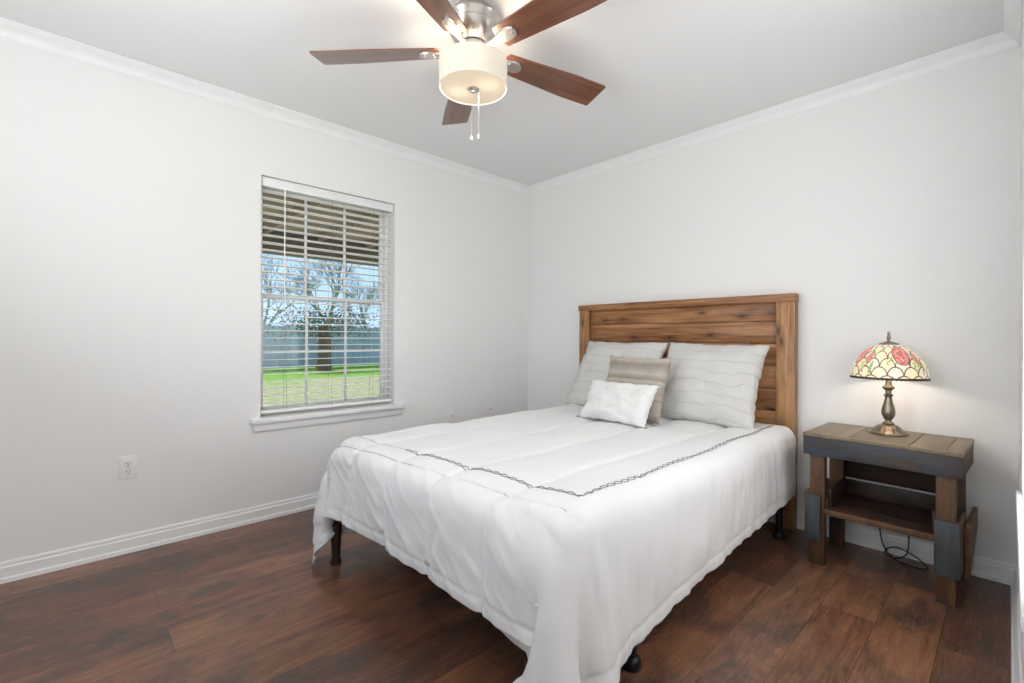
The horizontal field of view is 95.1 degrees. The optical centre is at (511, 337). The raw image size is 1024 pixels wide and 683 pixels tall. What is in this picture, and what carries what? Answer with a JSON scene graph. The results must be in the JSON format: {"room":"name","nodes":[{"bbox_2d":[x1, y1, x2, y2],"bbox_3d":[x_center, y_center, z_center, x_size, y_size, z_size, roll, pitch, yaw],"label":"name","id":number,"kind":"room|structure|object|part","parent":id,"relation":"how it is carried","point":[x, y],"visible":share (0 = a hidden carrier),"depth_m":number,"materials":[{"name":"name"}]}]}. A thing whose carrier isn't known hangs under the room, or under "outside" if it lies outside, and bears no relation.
{"room":"bedroom","nodes":[
{"label":"bedroom","id":0,"kind":"room"},
{"bbox_2d":[0,38,528,561],"bbox_3d":[-1.336,-0.148,3.003,4.260,2.440,0.180,0,0,-43],"label":"wall","id":1,"kind":"structure","parent":0,"point":[130,208],"depth_m":2.46,"materials":[{"name":"paint"}]},
{"bbox_2d":[119,455,136,480],"bbox_3d":[-1.914,0.648,2.334,0.072,0.116,0.008,0,0,-43],"label":"electrical outlet","id":2,"kind":"object","parent":1,"relation":"attached to","point":[127,464],"visible":1,"depth_m":2.33,"materials":[{"name":"white plastic"}]},
{"bbox_2d":[124,469,131,474],"bbox_3d":[-1.913,0.668,2.332,0.033,0.028,0.003,0,0,-43],"label":"socket","id":3,"kind":"object","parent":2,"relation":"attached to","point":[126,471],"depth_m":2.33,"materials":[{"name":"white plastic"}]},
{"bbox_2d":[124,461,131,465],"bbox_3d":[-1.913,0.628,2.332,0.033,0.028,0.003,0,0,-43],"label":"socket","id":4,"kind":"object","parent":2,"relation":"attached to","point":[126,463],"depth_m":2.33,"materials":[{"name":"white plastic"}]},
{"bbox_2d":[0,492,317,583],"bbox_3d":[-1.272,1.028,2.930,3.900,0.088,0.022,0,0,-43],"label":"baseboard","id":5,"kind":"structure","parent":1,"relation":"attached to","point":[38,564],"depth_m":2.37,"materials":[{"name":"white paint"}]},
{"bbox_2d":[0,17,528,195],"bbox_3d":[-1.250,-1.333,2.917,3.900,0.070,0.052,0,0,-43],"label":"trim","id":6,"kind":"structure","parent":1,"relation":"attached to","point":[10,30],"depth_m":2.58,"materials":[{"name":"white paint"}]},
{"bbox_2d":[250,187,405,431],"bbox_3d":[-1.196,-0.203,3.103,1.001,1.508,0.206,0,0,-43],"label":"window","id":7,"kind":"structure","parent":1,"relation":"in","point":[299,418],"depth_m":3.13,"materials":[{"name":"white plastic"}]},
{"bbox_3d":[-1.258,-0.587,3.156,0.827,0.697,0.024,0,0,-43],"label":"sash","id":8,"kind":"part","parent":7,"relation":"part of","materials":[{"name":"white plastic"}]},
{"bbox_3d":[-1.244,0.090,3.138,0.827,0.721,0.024,0,0,-43],"label":"sash","id":9,"kind":"part","parent":7,"relation":"part of","materials":[{"name":"white plastic"}]},
{"bbox_3d":[-1.249,-0.243,3.145,0.871,1.430,0.070,0,0,-43],"label":"frame","id":10,"kind":"part","parent":7,"relation":"part of","materials":[{"name":"white plastic"}]},
{"bbox_2d":[260,176,392,413],"bbox_3d":[-1.187,-0.250,3.079,0.859,1.409,0.072,0,0,-43],"label":"window blind","id":11,"kind":"object","parent":7,"relation":"attached to","point":[270,183],"visible":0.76,"depth_m":3.04,"materials":[{"name":"white paint"}]},
{"bbox_3d":[-1.419,-0.233,2.910,0.002,1.350,0.002,0,0,-43],"label":"ladder cord","id":12,"kind":"part","parent":11,"relation":"part of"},
{"bbox_3d":[-1.381,-0.233,2.870,0.002,1.350,0.002,0,0,17],"label":"ladder cord","id":13,"kind":"part","parent":11,"relation":"part of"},
{"bbox_3d":[-1.196,0.446,3.085,0.855,0.018,0.052,0,0,-43],"label":"rail","id":14,"kind":"part","parent":11,"relation":"part of","materials":[{"name":"white plastic"}]},
{"bbox_3d":[-1.214,-0.233,3.102,0.002,1.350,0.002,0,0,17],"label":"ladder cord","id":15,"kind":"part","parent":11,"relation":"part of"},
{"bbox_3d":[-1.177,-0.232,3.062,0.002,1.350,0.002,0,0,-43],"label":"ladder cord","id":16,"kind":"part","parent":11,"relation":"part of","materials":[{"name":"white fabric"}]},
{"bbox_3d":[-1.003,-0.232,3.300,0.002,1.350,0.002,0,0,-43],"label":"ladder cord","id":17,"kind":"part","parent":11,"relation":"part of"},
{"bbox_3d":[-0.966,-0.231,3.260,0.002,1.350,0.002,0,0,-43],"label":"ladder cord","id":18,"kind":"part","parent":11,"relation":"part of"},
{"bbox_3d":[-1.175,0.488,3.078,1.001,0.030,0.136,0,0,-43],"label":"sill","id":19,"kind":"part","parent":7,"relation":"part of","materials":[{"name":"white paint"}]},
{"bbox_2d":[448,408,455,422],"bbox_3d":[-0.468,0.614,3.688,0.070,0.114,0.016,0,0,-43],"label":"wall plate","id":20,"kind":"object","parent":1,"relation":"attached to","point":[452,411],"visible":0.93,"depth_m":3.68,"materials":[{"name":"white plastic"}]},
{"bbox_2d":[487,402,492,415],"bbox_3d":[-0.181,0.602,3.958,0.070,0.114,0.016,0,0,-43],"label":"wall plate","id":21,"kind":"object","parent":1,"relation":"attached to","point":[489,404],"visible":1,"depth_m":3.95,"materials":[{"name":"white plastic"}]},
{"bbox_2d":[262,192,378,240],"bbox_3d":[-1.742,-1.302,4.827,14.000,0.020,2.996,0,0,-43],"label":"ceiling","id":22,"kind":"structure","parent":0,"point":[265,209],"depth_m":5.08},
{"bbox_2d":[263,201,378,247],"bbox_3d":[-3.088,-1.251,3.415,8.105,0.087,2.810,0,0,-43],"label":"joist","id":23,"kind":"object","parent":22,"relation":"attached to","point":[281,219],"visible":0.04,"depth_m":5.06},
{"bbox_2d":[262,229,377,266],"bbox_3d":[-2.626,-1.137,5.765,14.000,0.280,0.140,0,0,-43],"label":"beam","id":24,"kind":"structure","parent":23,"relation":"attached to","point":[278,233],"depth_m":5.85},
{"bbox_2d":[0,0,1003,185],"bbox_3d":[0.205,-1.419,1.370,4.300,0.120,4.700,0,0,-43],"label":"ceiling","id":25,"kind":"structure","parent":0,"point":[668,69],"depth_m":2.25,"materials":[{"name":"paint"}]},
{"bbox_2d":[309,0,606,140],"bbox_3d":[-0.131,-1.096,1.960,1.329,0.530,1.310,0,0,-43],"label":"ceiling fan","id":26,"kind":"object","parent":25,"relation":"hanging from","point":[472,72],"visible":1,"depth_m":1.90,"materials":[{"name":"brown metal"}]},
{"bbox_3d":[-0.574,-1.205,2.001,0.539,0.006,0.146,0,12,4],"label":"fan blade","id":27,"kind":"part","parent":26,"relation":"part of","materials":[{"name":"brown wood"}]},
{"bbox_3d":[-0.319,-1.204,1.589,0.146,0.006,0.539,14,5,22],"label":"fan blade","id":28,"kind":"part","parent":26,"relation":"part of","materials":[{"name":"brown wood"}]},
{"bbox_3d":[-0.259,-1.204,2.371,0.146,0.006,0.539,-12,3,-13],"label":"fan blade","id":29,"kind":"part","parent":26,"relation":"part of","materials":[{"name":"brown wood"}]},
{"bbox_2d":[440,70,505,104],"bbox_3d":[-0.163,-1.050,1.970,0.276,0.005,0.276,0,0,-43],"label":"diffuser","id":30,"kind":"object","parent":26,"relation":"attached to","point":[488,87],"depth_m":1.95,"materials":[{"name":"beige glass"}]},
{"bbox_3d":[-0.163,-1.101,1.970,0.288,0.110,0.288,0,0,-43],"label":"lamp shade","id":31,"kind":"part","parent":26,"relation":"part of","materials":[{"name":"fabric"}]},
{"bbox_3d":[0.152,-1.202,1.703,0.539,0.006,0.146,0,-12,40],"label":"fan blade","id":32,"kind":"part","parent":26,"relation":"part of","materials":[{"name":"brown wood"}]},
{"bbox_3d":[0.189,-1.202,2.186,0.539,0.006,0.146,0,-12,-32],"label":"fan blade","id":33,"kind":"part","parent":26,"relation":"part of","materials":[{"name":"brown wood"}]},
{"bbox_2d":[0,508,1010,682],"bbox_3d":[0.193,1.141,1.372,4.300,0.120,4.700,0,0,-43],"label":"floor","id":34,"kind":"structure","parent":0,"point":[248,603],"depth_m":1.77,"materials":[{"name":"laminate"}]},
{"bbox_2d":[330,293,798,672],"bbox_3d":[0.337,0.412,2.499,2.127,1.337,1.544,0,0,-43],"label":"bed","id":35,"kind":"object","parent":34,"relation":"on","point":[742,316],"visible":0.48,"depth_m":2.84,"materials":[{"name":"brown wood"}]},
{"bbox_3d":[-0.839,0.980,2.233,0.054,0.190,0.054,0,0,-43],"label":"leg","id":36,"kind":"part","parent":35,"relation":"part of","materials":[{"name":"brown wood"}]},
{"bbox_3d":[0.061,0.985,1.316,0.054,0.190,0.054,0,0,-43],"label":"leg","id":37,"kind":"part","parent":35,"relation":"part of","materials":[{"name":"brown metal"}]},
{"bbox_3d":[0.587,0.433,3.726,0.056,1.297,0.092,0,0,-43],"label":"headboard post","id":38,"kind":"part","parent":35,"relation":"part of","materials":[{"name":"brown wood"}]},
{"bbox_3d":[0.393,0.987,1.539,0.064,0.190,0.064,0,0,-43],"label":"leg","id":39,"kind":"part","parent":35,"relation":"part of","materials":[{"name":"black metal"}]},
{"bbox_3d":[1.094,0.229,3.213,0.026,0.914,1.361,0,0,-43],"label":"headboard","id":40,"kind":"part","parent":35,"relation":"part of","materials":[{"name":"brown wood"}]},
{"bbox_3d":[1.081,-0.231,3.199,0.068,0.045,1.539,0,0,-43],"label":"rail","id":41,"kind":"part","parent":35,"relation":"part of","materials":[{"name":"brown wood"}]},
{"bbox_3d":[1.451,0.991,2.541,0.064,0.190,0.064,0,0,-43],"label":"leg","id":42,"kind":"part","parent":35,"relation":"part of","materials":[{"name":"black metal"}]},
{"bbox_3d":[1.571,0.438,2.679,0.056,1.297,0.097,0,0,-43],"label":"headboard post","id":43,"kind":"part","parent":35,"relation":"part of","materials":[{"name":"brown wood"}]},
{"bbox_2d":[803,422,977,607],"bbox_3d":[1.755,0.773,2.200,0.422,0.630,0.590,0,0,-41],"label":"nightstand","id":44,"kind":"object","parent":34,"relation":"on","point":[938,464],"visible":0.98,"depth_m":2.14,"materials":[{"name":"brown wood"}]},
{"bbox_3d":[1.479,0.781,2.261,0.042,0.612,0.062,0,0,-41],"label":"leg","id":45,"kind":"part","parent":44,"relation":"part of","materials":[{"name":"brown wood"}]},
{"bbox_3d":[1.715,0.782,2.468,0.042,0.612,0.062,0,0,-41],"label":"leg","id":46,"kind":"part","parent":44,"relation":"part of","materials":[{"name":"brown wood"}]},
{"bbox_2d":[826,494,933,533],"bbox_3d":[1.749,0.824,2.195,0.347,0.019,0.393,0,0,-41],"label":"shelf","id":47,"kind":"object","parent":44,"relation":"attached to","point":[894,515],"depth_m":2.18,"materials":[{"name":"brown wood"}]},
{"bbox_2d":[850,332,930,436],"bbox_3d":[1.799,0.214,2.237,0.302,0.487,0.302,0,0,11],"label":"table lamp","id":48,"kind":"object","parent":44,"relation":"on","point":[889,361],"visible":1,"depth_m":2.17,"materials":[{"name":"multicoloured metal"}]},
{"bbox_3d":[1.799,0.304,2.237,0.053,0.216,0.056,0,0,-43],"label":"lamp stem","id":49,"kind":"part","parent":48,"relation":"part of","materials":[{"name":"brown metal"}]},
{"bbox_3d":[1.800,0.110,2.237,0.294,0.156,0.294,0,0,-43],"label":"lamp shade","id":50,"kind":"part","parent":48,"relation":"part of","materials":[{"name":"multicoloured glass"}]},
{"bbox_2d":[879,528,928,569],"bbox_3d":[1.897,0.958,2.271,0.054,0.262,0.195,0,0,-26],"label":"lamp cord","id":51,"kind":"object","parent":44,"relation":"hanging from","point":[885,551],"visible":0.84,"depth_m":2.28,"materials":[{"name":"black plastic"}]},
{"bbox_3d":[1.780,0.783,1.919,0.042,0.612,0.062,0,0,-41],"label":"leg","id":52,"kind":"part","parent":44,"relation":"part of","materials":[{"name":"brown wood"}]},
{"bbox_3d":[2.016,0.784,2.125,0.042,0.612,0.062,0,0,-41],"label":"leg","id":53,"kind":"part","parent":44,"relation":"part of","materials":[{"name":"brown wood"}]},
{"bbox_2d":[528,47,1020,565],"bbox_3d":[1.254,-0.135,3.227,0.180,2.440,3.042,0,0,-43],"label":"wall","id":54,"kind":"structure","parent":0,"point":[895,209],"depth_m":2.50,"materials":[{"name":"paint"}]},
{"bbox_2d":[529,31,1020,195],"bbox_3d":[1.175,-1.321,3.146,0.052,0.070,3.042,0,0,-43],"label":"trim","id":55,"kind":"structure","parent":54,"relation":"attached to","point":[996,43],"depth_m":2.62,"materials":[{"name":"white paint"}]},
{"bbox_2d":[767,512,1016,585],"bbox_3d":[1.175,1.040,3.159,0.022,0.088,3.042,0,0,-43],"label":"baseboard","id":56,"kind":"structure","parent":54,"relation":"attached to","point":[990,569],"depth_m":2.31,"materials":[{"name":"white paint"}]},
{"bbox_2d":[1018,0,1023,682],"bbox_3d":[0.851,-0.135,0.677,4.260,2.440,0.120,0,0,-43],"label":"wall","id":57,"kind":"structure","parent":0,"point":[1021,309],"depth_m":1.67,"materials":[{"name":"paint"}]},
{"bbox_2d":[1003,0,1022,45],"bbox_3d":[0.798,-1.321,0.739,3.900,0.070,0.052,0,0,-43],"label":"trim","id":58,"kind":"structure","parent":57,"relation":"attached to","point":[1012,9],"depth_m":1.93,"materials":[{"name":"white paint"}]},
{"bbox_2d":[1011,566,1021,682],"bbox_3d":[1.185,1.042,1.095,2.834,0.088,0.022,0,0,-43],"label":"baseboard","id":59,"kind":"structure","parent":57,"relation":"attached to","point":[1016,663],"depth_m":1.63,"materials":[{"name":"white paint"}]},
{"bbox_2d":[1016,490,1023,631],"bbox_3d":[1.319,-0.189,1.093,1.000,1.508,0.184,0,0,-43],"label":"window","id":60,"kind":"structure","parent":57,"relation":"in","point":[1019,497],"depth_m":1.09,"materials":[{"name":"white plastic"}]},
{"label":"outside","id":61,"kind":"structure","parent":0,"visible":0},
{"bbox_2d":[263,345,378,414],"bbox_3d":[4.214,1.335,21.835,90.000,0.200,100.000,0,0,-43],"label":"lawn","id":62,"kind":"structure","parent":61,"point":[279,377],"depth_m":12.01,"materials":[{"name":"green plant"}]},
{"bbox_2d":[262,255,322,324],"bbox_3d":[-15.550,-2.271,30.617,7.545,6.826,3.891,0,0,-11],"label":"bare tree","id":63,"kind":"object","parent":62,"relation":"on","point":[267,290],"visible":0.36,"depth_m":30.16,"materials":[{"name":"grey plant"}]},
{"bbox_2d":[275,259,362,326],"bbox_3d":[-9.518,-2.660,24.259,4.526,7.657,4.035,0,0,-6],"label":"bare tree","id":64,"kind":"object","parent":62,"relation":"on","point":[336,288],"visible":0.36,"depth_m":24.35,"materials":[{"name":"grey plant"}]},
{"bbox_2d":[263,325,379,368],"bbox_3d":[-6.816,0.344,18.979,34.012,1.595,0.060,0,0,-43],"label":"fence","id":65,"kind":"object","parent":62,"relation":"on","point":[298,344],"visible":0.15,"depth_m":18.11,"materials":[{"name":"wood"}]},
{"bbox_2d":[263,300,379,370],"bbox_3d":[-6.580,-0.141,17.161,6.760,2.694,1.690,0,0,-43],"label":"tree","id":66,"kind":"object","parent":62,"relation":"on","point":[322,327],"visible":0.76,"depth_m":16.76,"materials":[{"name":"brown plant"}]},
{"bbox_2d":[338,280,377,326],"bbox_3d":[-11.642,-1.673,35.215,3.881,5.673,3.911,0,0,-22],"label":"bare tree","id":67,"kind":"object","parent":62,"relation":"on","point":[370,297],"visible":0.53,"depth_m":35.49,"materials":[{"name":"grey plant"}]},
{"bbox_3d":[0.364,0.783,2.441,1.988,0.144,1.355,0,0,-43],"label":"box spring","id":68,"kind":"object","parent":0,"visible":0},
{"bbox_3d":[0.360,0.617,2.437,2.000,0.183,1.375,0,0,-43],"label":"mattress","id":69,"kind":"object","parent":68,"relation":"on","visible":0},
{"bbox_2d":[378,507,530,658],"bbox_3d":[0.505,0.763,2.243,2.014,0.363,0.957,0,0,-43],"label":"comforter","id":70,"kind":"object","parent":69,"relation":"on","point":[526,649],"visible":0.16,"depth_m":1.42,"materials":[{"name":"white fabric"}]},
{"bbox_2d":[311,404,795,682],"bbox_3d":[0.300,0.798,2.396,2.097,0.642,1.688,0,0,-43],"label":"comforter","id":71,"kind":"object","parent":69,"relation":"on","point":[595,529],"visible":0.91,"depth_m":1.65,"materials":[{"name":"white fabric"}]},
{"bbox_2d":[566,341,668,405],"bbox_3d":[0.721,0.267,3.292,0.321,0.484,0.690,0,0,-39],"label":"euro sham","id":72,"kind":"object","parent":71,"relation":"on","point":[595,364],"visible":0.55,"depth_m":3.32,"materials":[{"name":"fabric"}]},
{"bbox_2d":[576,380,659,428],"bbox_3d":[0.612,0.378,2.732,0.178,0.230,0.538,0,0,-39],"label":"lumbar pillow","id":73,"kind":"object","parent":71,"relation":"on","point":[625,403],"visible":0.98,"depth_m":2.66,"materials":[{"name":"white fabric"}]},
{"bbox_2d":[605,355,671,423],"bbox_3d":[0.737,0.305,2.860,0.201,0.380,0.445,0,0,-42],"label":"throw pillow","id":74,"kind":"object","parent":71,"relation":"on","point":[636,371],"visible":0.55,"depth_m":2.78,"materials":[{"name":"beige fabric"}]},
{"bbox_2d":[660,342,769,428],"bbox_3d":[1.172,0.271,2.801,0.609,0.487,0.298,0,0,45],"label":"pillow","id":75,"kind":"object","parent":71,"relation":"on","point":[710,384],"visible":0.91,"depth_m":2.70,"materials":[{"name":"fabric"}]}
]}

